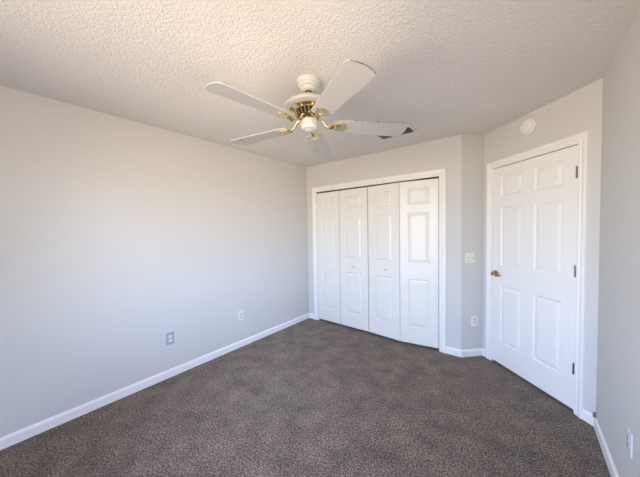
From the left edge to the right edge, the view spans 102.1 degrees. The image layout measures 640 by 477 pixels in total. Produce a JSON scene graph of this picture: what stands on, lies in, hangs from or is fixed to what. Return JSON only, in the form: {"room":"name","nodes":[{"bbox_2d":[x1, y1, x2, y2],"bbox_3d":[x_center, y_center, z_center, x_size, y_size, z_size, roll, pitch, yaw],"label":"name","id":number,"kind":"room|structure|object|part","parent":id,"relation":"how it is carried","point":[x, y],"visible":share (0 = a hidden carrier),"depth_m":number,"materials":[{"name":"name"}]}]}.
{"room":"empty bedroom","nodes":[
{"label":"empty bedroom","id":0,"kind":"room"},
{"bbox_2d":[0,85,308,437],"bbox_3d":[-1.504,0.155,2.622,0.100,2.440,4.100,1,3,38],"label":"wall","id":1,"kind":"structure","parent":0,"point":[118,235],"depth_m":2.25,"materials":[{"name":"grey paint"}]},
{"bbox_2d":[0,313,308,449],"bbox_3d":[-1.409,1.332,2.668,0.012,0.080,4.000,1,3,38],"label":"baseboard","id":2,"kind":"structure","parent":1,"relation":"attached to","point":[25,433],"depth_m":2.26,"materials":[{"name":"white paint"}]},
{"bbox_2d":[166,331,173,345],"bbox_3d":[-1.486,0.993,2.569,0.009,0.120,0.074,1,3,38],"label":"wall outlet","id":3,"kind":"object","parent":1,"relation":"attached to","point":[169,336],"visible":1,"depth_m":2.56,"materials":[{"name":"grey plastic"}]},
{"bbox_2d":[238,310,243,320],"bbox_3d":[-0.980,0.958,3.213,0.009,0.118,0.073,1,3,38],"label":"wall outlet","id":4,"kind":"object","parent":1,"relation":"attached to","point":[240,313],"visible":1,"depth_m":3.21,"materials":[{"name":"beige plastic"}]},
{"bbox_2d":[0,318,610,476],"bbox_3d":[0.148,1.423,1.895,3.619,0.100,4.900,1,3,38],"label":"floor","id":5,"kind":"structure","parent":0,"point":[309,397],"depth_m":1.93,"materials":[{"name":"carpet"}]},
{"bbox_2d":[0,0,639,166],"bbox_3d":[0.105,-1.115,1.806,3.619,0.100,4.900,1,3,38],"label":"ceiling","id":6,"kind":"structure","parent":0,"point":[443,68],"depth_m":1.50,"materials":[{"name":"white paint"}]},
{"bbox_2d":[205,59,406,158],"bbox_3d":[-0.115,-0.821,1.746,1.289,0.477,1.294,1,3,38],"label":"ceiling fan","id":7,"kind":"object","parent":6,"relation":"hanging from","point":[308,107],"visible":1,"depth_m":1.62,"materials":[{"name":"grey wood"}]},
{"bbox_3d":[-0.372,-0.761,1.451,0.164,0.006,0.510,13,11,44],"label":"blade","id":8,"kind":"part","parent":7,"relation":"part of","materials":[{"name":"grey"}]},
{"bbox_3d":[-0.447,-0.766,1.957,0.510,0.006,0.164,-1,6,29],"label":"blade","id":9,"kind":"part","parent":7,"relation":"part of","materials":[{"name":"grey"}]},
{"bbox_2d":[295,106,311,117],"bbox_3d":[-0.075,-0.842,1.751,0.198,0.046,0.195,1,3,38],"label":"vent","id":10,"kind":"object","parent":7,"relation":"attached to","point":[303,111],"depth_m":1.68,"materials":[{"name":"gold metal"}]},
{"bbox_3d":[0.001,-0.764,2.172,0.164,0.006,0.510,-11,-3,10],"label":"blade","id":11,"kind":"part","parent":7,"relation":"part of","materials":[{"name":"white wood"}]},
{"bbox_3d":[0.094,-0.764,1.363,0.164,0.006,0.510,9,-3,-23],"label":"blade","id":12,"kind":"part","parent":7,"relation":"part of","materials":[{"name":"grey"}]},
{"bbox_3d":[0.348,-0.767,1.800,0.510,0.006,0.164,0,-11,-6],"label":"blade","id":13,"kind":"part","parent":7,"relation":"part of","materials":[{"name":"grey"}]},
{"bbox_2d":[375,125,417,139],"bbox_3d":[0.790,-1.103,2.713,0.398,0.011,0.220,1,3,38],"label":"ceiling vent","id":14,"kind":"object","parent":6,"relation":"in","point":[410,129],"visible":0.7,"depth_m":2.69,"materials":[{"name":"white"}]},
{"bbox_2d":[306,134,461,349],"bbox_3d":[0.704,0.085,3.557,2.220,2.440,0.100,1,3,38],"label":"wall","id":15,"kind":"structure","parent":0,"point":[446,152],"depth_m":2.99,"materials":[{"name":"grey paint"}]},
{"bbox_2d":[317,187,368,330],"bbox_3d":[0.305,0.288,3.798,0.890,1.970,0.062,1,3,39],"label":"door","id":16,"kind":"structure","parent":15,"relation":"in","point":[342,216],"depth_m":3.76,"materials":[{"name":"white paint"}]},
{"bbox_2d":[317,176,438,192],"bbox_3d":[0.658,-0.712,3.512,1.792,0.008,0.026,1,3,38],"label":"door track","id":17,"kind":"object","parent":15,"relation":"attached to","point":[438,176],"visible":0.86,"depth_m":3.39,"materials":[{"name":"black"}]},
{"bbox_2d":[312,168,445,352],"bbox_3d":[0.690,0.255,3.565,1.946,2.100,0.118,1,3,38],"label":"door frame","id":18,"kind":"structure","parent":15,"relation":"attached to","point":[441,173],"depth_m":3.00,"materials":[{"name":"white paint"}]},
{"bbox_2d":[368,178,438,347],"bbox_3d":[1.002,0.296,3.234,0.884,1.970,0.090,1,2,37],"label":"door","id":19,"kind":"structure","parent":15,"relation":"in","point":[403,217],"depth_m":3.17,"materials":[{"name":"white paint"}]},
{"bbox_2d":[446,346,460,356],"bbox_3d":[1.504,1.274,2.915,0.162,0.080,0.012,1,3,38],"label":"baseboard","id":20,"kind":"structure","parent":15,"relation":"attached to","point":[449,350],"depth_m":2.91,"materials":[{"name":"white paint"}]},
{"bbox_2d":[461,134,483,349],"bbox_3d":[1.672,0.091,2.898,0.266,2.440,0.100,-1,2,-7],"label":"wall","id":21,"kind":"structure","parent":0,"point":[472,174],"depth_m":2.85,"materials":[{"name":"grey paint"}]},
{"bbox_2d":[465,252,474,262],"bbox_3d":[1.654,0.213,2.841,0.116,0.116,0.018,-1,2,-7],"label":"light switch","id":22,"kind":"object","parent":21,"relation":"attached to","point":[469,257],"visible":1,"depth_m":2.84,"materials":[{"name":"beige plastic"}]},
{"bbox_2d":[461,348,482,356],"bbox_3d":[1.697,1.272,2.883,0.271,0.080,0.013,-1,2,-7],"label":"baseboard","id":23,"kind":"structure","parent":21,"relation":"attached to","point":[479,351],"depth_m":2.88,"materials":[{"name":"white paint"}]},
{"bbox_2d":[471,315,476,325],"bbox_3d":[1.718,0.917,2.876,0.073,0.118,0.009,-1,2,-7],"label":"wall outlet","id":24,"kind":"object","parent":21,"relation":"attached to","point":[473,318],"visible":1,"depth_m":2.87,"materials":[{"name":"beige plastic"}]},
{"bbox_2d":[483,78,602,415],"bbox_3d":[1.942,0.106,2.343,0.130,2.440,1.271,-1,2,-7],"label":"wall","id":25,"kind":"structure","parent":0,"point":[579,111],"depth_m":1.89,"materials":[{"name":"grey paint"}]},
{"bbox_2d":[520,118,535,134],"bbox_3d":[1.837,-0.996,2.299,0.044,0.136,0.136,-1,2,-7],"label":"smoke detector","id":26,"kind":"object","parent":25,"relation":"attached to","point":[528,125],"visible":1,"depth_m":2.27,"materials":[{"name":"white plastic"}]},
{"bbox_2d":[490,145,577,408],"bbox_3d":[1.870,0.298,2.347,0.096,2.014,0.804,-1,2,-7],"label":"door","id":27,"kind":"structure","parent":25,"relation":"in","point":[533,272],"depth_m":2.26,"materials":[{"name":"white paint"}]},
{"bbox_3d":[1.814,0.367,2.663,0.061,0.068,0.142,-1,2,-7],"label":"handle","id":28,"kind":"part","parent":27,"relation":"part of","materials":[{"name":"gold metal"}]},
{"bbox_2d":[486,131,588,418],"bbox_3d":[1.920,0.270,2.356,0.118,2.112,0.938,-1,2,-7],"label":"door frame","id":29,"kind":"structure","parent":25,"relation":"attached to","point":[581,139],"depth_m":1.94,"materials":[{"name":"white paint"}]},
{"bbox_2d":[582,409,593,425],"bbox_3d":[1.954,1.302,1.884,0.012,0.080,0.081,-1,2,-7],"label":"baseboard","id":30,"kind":"structure","parent":25,"relation":"attached to","point":[587,416],"depth_m":1.89,"materials":[{"name":"white paint"}]},
{"bbox_2d":[596,9,639,476],"bbox_3d":[0.924,0.190,0.422,0.100,2.440,3.436,1,3,38],"label":"wall","id":31,"kind":"structure","parent":0,"point":[618,341],"depth_m":1.40,"materials":[{"name":"grey paint"}]},
{"bbox_2d":[593,417,618,476],"bbox_3d":[0.900,1.368,0.497,0.012,0.080,3.436,1,3,38],"label":"baseboard","id":32,"kind":"structure","parent":31,"relation":"attached to","point":[609,461],"depth_m":1.60,"materials":[{"name":"white paint"}]},
{"bbox_2d":[626,426,632,458],"bbox_3d":[1.508,0.993,1.264,0.009,0.118,0.073,1,3,38],"label":"wall outlet","id":33,"kind":"object","parent":31,"relation":"attached to","point":[629,437],"visible":1,"depth_m":1.25,"materials":[{"name":"grey plastic"}]}
]}

